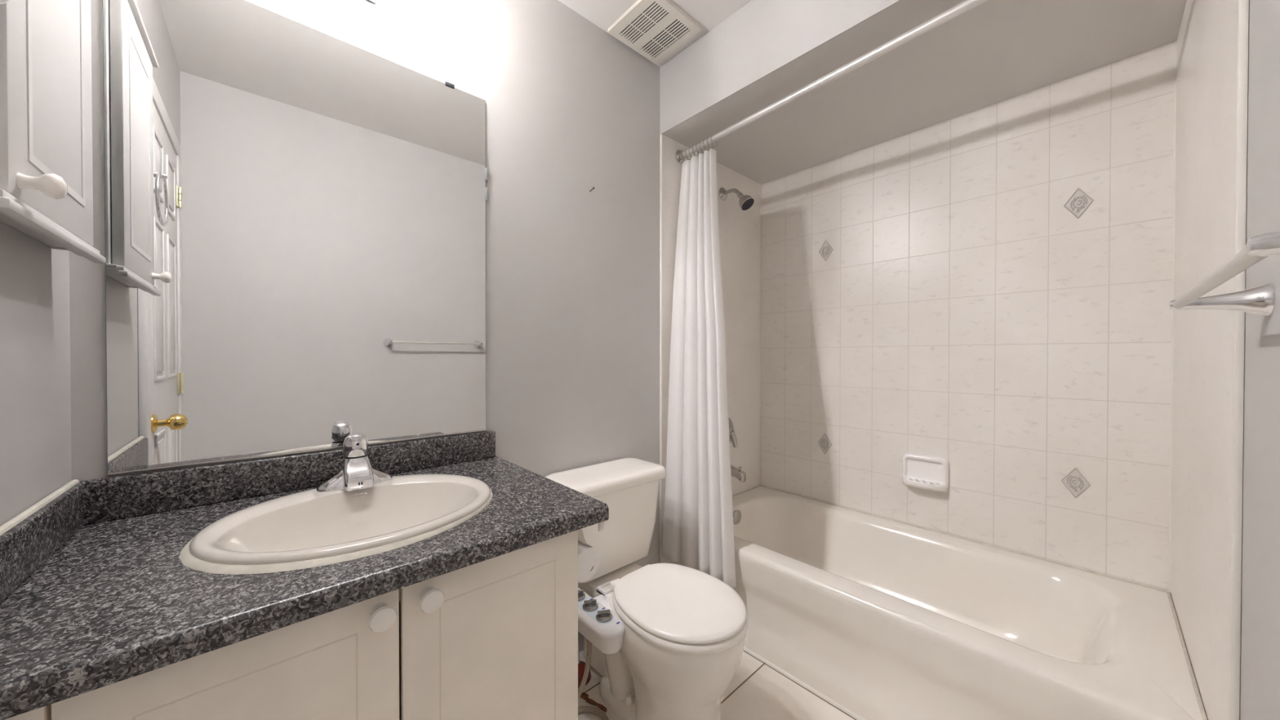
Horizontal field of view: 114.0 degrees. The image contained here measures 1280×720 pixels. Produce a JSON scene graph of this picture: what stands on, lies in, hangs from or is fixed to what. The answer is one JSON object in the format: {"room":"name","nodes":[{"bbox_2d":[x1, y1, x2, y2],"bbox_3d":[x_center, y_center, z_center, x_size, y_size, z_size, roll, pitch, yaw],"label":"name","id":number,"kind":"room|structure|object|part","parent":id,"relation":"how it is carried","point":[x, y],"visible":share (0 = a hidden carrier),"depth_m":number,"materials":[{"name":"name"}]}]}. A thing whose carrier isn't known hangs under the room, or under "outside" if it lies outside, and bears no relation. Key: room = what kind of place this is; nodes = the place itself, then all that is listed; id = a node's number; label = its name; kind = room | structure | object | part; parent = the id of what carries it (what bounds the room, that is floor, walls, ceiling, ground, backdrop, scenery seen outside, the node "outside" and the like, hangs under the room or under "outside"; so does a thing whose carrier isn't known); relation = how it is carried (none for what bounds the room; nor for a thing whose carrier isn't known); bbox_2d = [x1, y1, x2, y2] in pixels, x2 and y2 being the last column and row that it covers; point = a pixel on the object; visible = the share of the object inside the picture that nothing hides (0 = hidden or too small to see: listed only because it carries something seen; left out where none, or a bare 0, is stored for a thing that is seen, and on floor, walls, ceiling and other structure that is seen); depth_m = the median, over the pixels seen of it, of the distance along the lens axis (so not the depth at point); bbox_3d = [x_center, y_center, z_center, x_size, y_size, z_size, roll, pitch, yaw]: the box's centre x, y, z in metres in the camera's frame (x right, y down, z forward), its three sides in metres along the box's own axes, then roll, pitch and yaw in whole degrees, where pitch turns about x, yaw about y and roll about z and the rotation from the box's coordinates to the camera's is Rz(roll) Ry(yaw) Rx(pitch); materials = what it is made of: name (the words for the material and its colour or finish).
{"room":"bathroom","nodes":[
{"label":"bathroom","id":0,"kind":"room"},
{"bbox_2d":[0,221,71,526],"bbox_3d":[-0.658,-0.085,0.214,0.120,2.495,1.533,0,1,-42],"label":"wall","id":1,"kind":"structure","parent":0,"point":[35,395],"depth_m":0.69,"materials":[{"name":"grey paint"}]},
{"bbox_2d":[0,0,8,4],"bbox_3d":[-0.731,-0.486,0.433,0.070,0.174,0.161,0,1,-42],"label":"towel ring","id":2,"kind":"object","parent":1,"relation":"attached to","point":[2,2],"visible":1,"depth_m":0.48,"materials":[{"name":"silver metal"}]},
{"bbox_2d":[0,0,106,263],"bbox_3d":[-0.897,-0.519,0.631,0.090,0.675,0.403,0,1,-42],"label":"upper cabinet","id":3,"kind":"object","parent":1,"relation":"attached to","point":[46,178],"visible":1,"depth_m":0.60,"materials":[{"name":"white paint"}]},
{"bbox_3d":[-0.783,-0.230,0.546,0.036,0.033,0.033,0,1,-42],"label":"knob","id":4,"kind":"part","parent":3,"relation":"part of","materials":[{"name":"white ceramic"}]},
{"bbox_3d":[-0.908,-0.194,0.625,0.062,0.026,0.403,0,1,-42],"label":"moulding","id":5,"kind":"part","parent":3,"relation":"part of","materials":[{"name":"white paint"}]},
{"bbox_2d":[69,0,760,652],"bbox_3d":[-0.245,-0.097,1.695,2.480,2.495,0.128,0,1,-42],"label":"wall","id":6,"kind":"structure","parent":0,"point":[572,271],"depth_m":1.57,"materials":[{"name":"grey paint"}]},
{"bbox_2d":[79,431,495,524],"bbox_3d":[-0.804,0.282,1.105,0.856,0.087,0.020,0,1,-42],"label":"backsplash","id":7,"kind":"structure","parent":6,"relation":"attached to","point":[119,497],"depth_m":0.98,"materials":[{"name":"stone"}]},
{"bbox_2d":[102,0,488,475],"bbox_3d":[-0.796,-0.311,1.113,0.793,1.093,0.010,0,1,-42],"label":"mirror","id":8,"kind":"object","parent":6,"relation":"attached to","point":[295,211],"visible":1,"depth_m":1.02,"materials":[{"name":"grey mirror"}]},
{"bbox_2d":[368,0,463,23],"bbox_3d":[-0.738,-1.080,1.037,0.518,0.215,0.191,0,1,-42],"label":"vanity light","id":9,"kind":"object","parent":6,"relation":"attached to","point":[448,11],"visible":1,"depth_m":1.15,"materials":[{"name":"white glass"}]},
{"bbox_3d":[-0.791,-1.050,1.096,0.176,0.114,0.032,0,1,-42],"label":"plate","id":10,"kind":"part","parent":9,"relation":"part of","materials":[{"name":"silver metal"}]},
{"bbox_3d":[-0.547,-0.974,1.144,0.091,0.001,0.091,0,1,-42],"label":"lamp shade","id":11,"kind":"part","parent":9,"relation":"part of","materials":[{"name":"white glass"}]},
{"bbox_3d":[-0.546,-1.045,1.143,0.092,0.141,0.092,0,1,-42],"label":"lamp shade","id":12,"kind":"part","parent":9,"relation":"part of","materials":[{"name":"white glass"}]},
{"bbox_2d":[659,133,662,563],"bbox_3d":[0.098,0.055,1.923,0.011,2.187,0.011,0,1,-42],"label":"trim","id":13,"kind":"structure","parent":6,"relation":"attached to","point":[661,135],"depth_m":1.92,"materials":[{"name":"white tile"}]},
{"bbox_2d":[728,417,737,447],"bbox_3d":[0.476,0.384,2.217,0.164,0.164,0.071,0,1,-42],"label":"shower valve","id":14,"kind":"object","parent":6,"relation":"attached to","point":[731,432],"visible":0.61,"depth_m":2.20,"materials":[{"name":"silver metal"}]},
{"bbox_3d":[0.480,0.410,2.215,0.058,0.108,0.061,0,1,-42],"label":"lever","id":15,"kind":"part","parent":14,"relation":"part of","materials":[{"name":"silver metal"}]},
{"bbox_2d":[719,187,754,210],"bbox_3d":[0.504,-0.844,2.155,0.076,0.153,0.184,0,1,-42],"label":"shower","id":16,"kind":"object","parent":6,"relation":"attached to","point":[746,202],"visible":1,"depth_m":2.13,"materials":[{"name":"silver metal"}]},
{"bbox_3d":[0.484,-0.869,2.177,0.019,0.058,0.115,0,1,-42],"label":"shower arm","id":17,"kind":"part","parent":16,"relation":"part of","materials":[{"name":"silver metal"}]},
{"bbox_2d":[730,464,746,482],"bbox_3d":[0.488,0.588,2.184,0.058,0.080,0.138,0,1,-42],"label":"tub spout","id":18,"kind":"object","parent":6,"relation":"attached to","point":[737,473],"visible":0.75,"depth_m":2.14,"materials":[{"name":"silver metal"}]},
{"bbox_2d":[675,0,987,163],"bbox_3d":[0.670,-0.969,1.406,0.060,0.060,1.519,0,1,-39],"label":"shower rod","id":19,"kind":"object","parent":6,"relation":"attached to","point":[965,6],"visible":0.91,"depth_m":1.37,"materials":[{"name":"white metal"}]},
{"bbox_2d":[662,134,736,587],"bbox_3d":[0.276,-0.050,1.799,0.186,1.877,0.394,0,1,-42],"label":"shower curtain","id":20,"kind":"object","parent":19,"relation":"hanging from","point":[698,528],"visible":0.96,"depth_m":1.79,"materials":[{"name":"white fabric"}]},
{"bbox_2d":[558,0,751,66],"bbox_3d":[-0.028,-1.387,0.771,1.816,0.100,1.773,0,1,-42],"label":"ceiling","id":21,"kind":"structure","parent":0,"point":[708,14],"depth_m":1.60,"materials":[{"name":"paint"}]},
{"bbox_2d":[608,0,701,63],"bbox_3d":[0.059,-1.336,1.680,0.272,0.015,0.263,0,1,-42],"label":"ceiling vent","id":22,"kind":"object","parent":21,"relation":"in","point":[654,28],"visible":1,"depth_m":1.67,"materials":[{"name":"beige plastic"}]},
{"bbox_2d":[577,649,857,719],"bbox_3d":[0.305,1.206,1.096,2.720,0.100,1.773,0,1,-42],"label":"floor","id":23,"kind":"structure","parent":0,"point":[757,691],"depth_m":1.42,"materials":[{"name":"tile"}]},
{"bbox_2d":[4,529,577,719],"bbox_3d":[-0.620,0.761,0.867,0.805,0.792,0.622,0,1,-42],"label":"vanity cabinet","id":24,"kind":"object","parent":23,"relation":"on","point":[495,638],"visible":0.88,"depth_m":0.70,"materials":[{"name":"beige wood"}]},
{"bbox_3d":[-0.701,0.716,0.434,0.103,0.689,0.018,0,1,-42],"label":"filler panel","id":25,"kind":"part","parent":24,"relation":"part of","materials":[{"name":"white wood"}]},
{"bbox_3d":[-0.533,0.713,0.586,0.342,0.684,0.018,0,1,-42],"label":"door","id":26,"kind":"part","parent":24,"relation":"part of","materials":[{"name":"white wood"}]},
{"bbox_2d":[0,431,608,719],"bbox_3d":[-0.599,0.299,0.884,0.863,0.131,0.622,0,1,-42],"label":"countertop","id":27,"kind":"structure","parent":24,"relation":"on","point":[96,592],"depth_m":0.66,"materials":[{"name":"stone"}]},
{"bbox_2d":[178,474,493,574],"bbox_3d":[-0.590,0.381,0.890,0.530,0.142,0.465,0,1,-42],"label":"sink","id":28,"kind":"object","parent":27,"relation":"in","point":[309,528],"visible":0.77,"depth_m":0.88,"materials":[{"name":"white ceramic"}]},
{"bbox_2d":[316,433,391,492],"bbox_3d":[-0.693,0.246,1.020,0.156,0.128,0.091,0,1,-42],"label":"faucet","id":29,"kind":"object","parent":27,"relation":"on","point":[357,473],"visible":1,"depth_m":1.01,"materials":[{"name":"silver metal"}]},
{"bbox_3d":[-0.705,0.209,1.033,0.052,0.053,0.052,0,1,-42],"label":"handle","id":30,"kind":"part","parent":29,"relation":"part of","materials":[{"name":"silver metal"}]},
{"bbox_3d":[-0.686,0.191,1.012,0.030,0.014,0.022,0,1,-42],"label":"lever","id":31,"kind":"part","parent":29,"relation":"part of","materials":[{"name":"silver metal"}]},
{"bbox_3d":[-0.665,0.292,0.990,0.052,0.030,0.008,0,1,-42],"label":"spout","id":32,"kind":"part","parent":29,"relation":"part of","materials":[{"name":"silver metal"}]},
{"bbox_2d":[598,521,604,531],"bbox_3d":[-0.089,0.376,0.948,0.015,0.023,0.004,0,1,-42],"label":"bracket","id":33,"kind":"object","parent":27,"relation":"attached to","point":[601,525],"visible":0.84,"depth_m":0.94,"materials":[{"name":"white"}]},
{"bbox_3d":[-0.409,0.406,0.659,0.039,0.039,0.035,0,1,-42],"label":"knob","id":34,"kind":"part","parent":24,"relation":"part of","materials":[{"name":"white plastic"}]},
{"bbox_3d":[-0.356,0.406,0.707,0.039,0.039,0.035,0,1,-42],"label":"knob","id":35,"kind":"part","parent":24,"relation":"part of","materials":[{"name":"white plastic"}]},
{"bbox_3d":[-0.273,0.711,0.820,0.349,0.684,0.018,0,1,-42],"label":"door","id":36,"kind":"part","parent":24,"relation":"part of","materials":[{"name":"white wood"}]},
{"bbox_2d":[577,643,591,688],"bbox_3d":[-0.227,1.049,1.505,0.100,0.206,0.100,0,1,-42],"label":"plunger","id":37,"kind":"object","parent":23,"relation":"on","point":[581,664],"visible":0.32,"depth_m":1.49,"materials":[{"name":"red rubber"}]},
{"bbox_3d":[-0.231,1.050,1.502,0.028,0.097,0.020,0,1,-42],"label":"handle","id":38,"kind":"part","parent":37,"relation":"part of","materials":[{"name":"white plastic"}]},
{"bbox_2d":[577,660,591,688],"bbox_3d":[-0.227,1.123,1.506,0.100,0.058,0.100,0,1,-42],"label":"cup","id":39,"kind":"object","parent":37,"relation":"on","point":[581,664],"depth_m":1.49,"materials":[{"name":"red plastic"}]},
{"bbox_2d":[580,692,588,699],"bbox_3d":[-0.215,1.148,1.431,0.088,0.007,0.021,0,1,21],"label":"scrap","id":40,"kind":"object","parent":23,"relation":"on","point":[584,695],"visible":0.42,"depth_m":1.42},
{"bbox_2d":[586,697,607,712],"bbox_3d":[-0.144,1.149,1.388,0.090,0.007,0.015,0,1,31],"label":"scrap","id":41,"kind":"object","parent":23,"relation":"on","point":[591,701],"visible":1,"depth_m":1.39,"materials":[{"name":"brown wood"}]},
{"bbox_2d":[545,457,748,719],"bbox_3d":[0.039,0.785,1.395,0.454,0.736,0.708,0,1,-42],"label":"toilet","id":42,"kind":"object","parent":23,"relation":"on","point":[683,642],"visible":0.86,"depth_m":1.28,"materials":[{"name":"white ceramic"}]},
{"bbox_2d":[577,579,625,654],"bbox_3d":[-0.118,0.791,1.338,0.210,0.092,0.317,0,1,-42],"label":"bidet attachment","id":43,"kind":"object","parent":42,"relation":"attached to","point":[597,622],"visible":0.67,"depth_m":1.23,"materials":[{"name":"white plastic"}]},
{"bbox_2d":[577,639,608,719],"bbox_3d":[-0.172,0.993,1.308,0.160,0.317,0.123,0,0,-9],"label":"supply hose","id":44,"kind":"object","parent":43,"relation":"attached to","point":[583,708],"visible":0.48,"depth_m":1.26,"materials":[{"name":"white plastic"}]},
{"bbox_2d":[577,595,613,624],"bbox_3d":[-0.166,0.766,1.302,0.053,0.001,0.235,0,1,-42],"label":"knobs","id":45,"kind":"object","parent":43,"relation":"on","point":[588,611],"depth_m":1.26,"materials":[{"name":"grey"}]},
{"bbox_3d":[-0.087,0.781,1.343,0.107,0.015,0.130,0,1,-42],"label":"mounting plate","id":46,"kind":"part","parent":43,"relation":"part of","materials":[{"name":"white plastic"}]},
{"bbox_3d":[-0.122,0.440,1.571,0.454,0.048,0.226,0,1,-42],"label":"tank lid","id":47,"kind":"part","parent":42,"relation":"part of","materials":[{"name":"white ceramic"}]},
{"bbox_3d":[-0.129,0.613,1.572,0.420,0.302,0.203,0,1,-42],"label":"tank","id":48,"kind":"part","parent":42,"relation":"part of","materials":[{"name":"white ceramic"}]},
{"bbox_3d":[0.121,0.756,1.281,0.356,0.020,0.428,0,1,-42],"label":"seat","id":49,"kind":"part","parent":42,"relation":"part of","materials":[{"name":"white plastic"}]},
{"bbox_3d":[0.121,0.734,1.281,0.349,0.022,0.418,0,1,-42],"label":"seat lid","id":50,"kind":"part","parent":42,"relation":"part of","materials":[{"name":"white plastic"}]},
{"bbox_2d":[671,485,1207,719],"bbox_3d":[0.931,0.955,1.659,0.794,0.404,1.516,0,1,-42],"label":"bathtub","id":51,"kind":"object","parent":23,"relation":"on","point":[877,617],"visible":0.77,"depth_m":1.40,"materials":[{"name":"white ceramic"}]},
{"bbox_3d":[0.494,0.800,2.111,0.072,0.072,0.015,0,1,-42],"label":"overflow plate","id":52,"kind":"part","parent":51,"relation":"part of","materials":[{"name":"silver metal"}]},
{"bbox_2d":[659,0,901,134],"bbox_3d":[0.607,-1.187,1.347,0.004,0.308,1.533,0,1,-42],"label":"wall","id":53,"kind":"structure","parent":0,"point":[761,37],"depth_m":1.56,"materials":[{"name":"grey paint"}]},
{"bbox_2d":[662,0,1186,184],"bbox_3d":[0.963,-1.239,1.667,0.954,0.408,1.773,0,1,-42],"label":"ceiling","id":54,"kind":"structure","parent":0,"point":[994,51],"depth_m":1.49,"materials":[{"name":"paint"}]},
{"bbox_2d":[760,41,1174,591],"bbox_3d":[1.269,0.056,1.956,0.124,2.187,1.533,0,1,-42],"label":"wall","id":55,"kind":"structure","parent":0,"point":[986,291],"depth_m":1.68,"materials":[{"name":"tile"}]},
{"bbox_2d":[760,184,761,485],"bbox_3d":[0.718,-0.144,2.476,0.004,1.797,0.004,0,1,-42],"label":"trim","id":56,"kind":"structure","parent":55,"relation":"attached to","point":[761,184],"depth_m":2.47,"materials":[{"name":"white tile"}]},
{"bbox_2d":[902,452,948,491],"bbox_3d":[1.249,0.496,1.839,0.076,0.142,0.174,0,1,-42],"label":"soap dish","id":57,"kind":"object","parent":55,"relation":"attached to","point":[931,473],"visible":1,"depth_m":1.84,"materials":[{"name":"white ceramic"}]},
{"bbox_2d":[1168,40,1177,593],"bbox_3d":[1.732,-0.133,1.353,0.004,1.797,0.004,0,1,-42],"label":"trim","id":58,"kind":"structure","parent":55,"relation":"attached to","point":[1175,42],"depth_m":1.35,"materials":[{"name":"white tile"}]},
{"bbox_2d":[1170,0,1279,719],"bbox_3d":[0.858,-0.086,0.475,2.480,2.495,0.128,0,1,-42],"label":"wall","id":59,"kind":"structure","parent":0,"point":[1206,53],"depth_m":0.81,"materials":[{"name":"paint"}]},
{"bbox_2d":[1168,231,1279,316],"bbox_3d":[0.691,-0.087,0.462,0.583,0.049,0.092,0,1,-42],"label":"towel bar","id":60,"kind":"object","parent":59,"relation":"attached to","point":[1260,300],"visible":1,"depth_m":0.57,"materials":[{"name":"silver metal"}]},
{"bbox_3d":[0.666,-0.088,0.489,0.532,0.013,0.014,0,1,-42],"label":"rail","id":61,"kind":"part","parent":60,"relation":"part of","materials":[{"name":"white"}]},
{"bbox_3d":[0.889,-0.089,0.641,0.049,0.049,0.092,0,1,-42],"label":"post","id":62,"kind":"part","parent":60,"relation":"part of","materials":[{"name":"silver metal"}]},
{"bbox_3d":[0.493,-0.086,0.283,0.049,0.049,0.092,0,1,-42],"label":"post","id":63,"kind":"part","parent":60,"relation":"part of","materials":[{"name":"silver metal"}]},
{"bbox_2d":[1227,0,1249,719],"bbox_3d":[1.038,0.066,0.722,0.015,2.187,0.011,0,1,-42],"label":"trim","id":64,"kind":"structure","parent":59,"relation":"attached to","point":[1242,7],"depth_m":0.72,"materials":[{"name":"white paint"}]},
{"bbox_3d":[-0.246,0.510,1.125,0.101,0.070,0.027,0,1,-42],"label":"toilet paper holder","id":65,"kind":"object","parent":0,"visible":0},
{"bbox_2d":[577,528,599,582],"bbox_3d":[-0.169,0.500,1.107,0.084,0.140,0.100,0,1,-42],"label":"toilet paper roll","id":66,"kind":"object","parent":65,"relation":"on","point":[588,558],"visible":0.53,"depth_m":1.07,"materials":[{"name":"white paper"}]}
]}

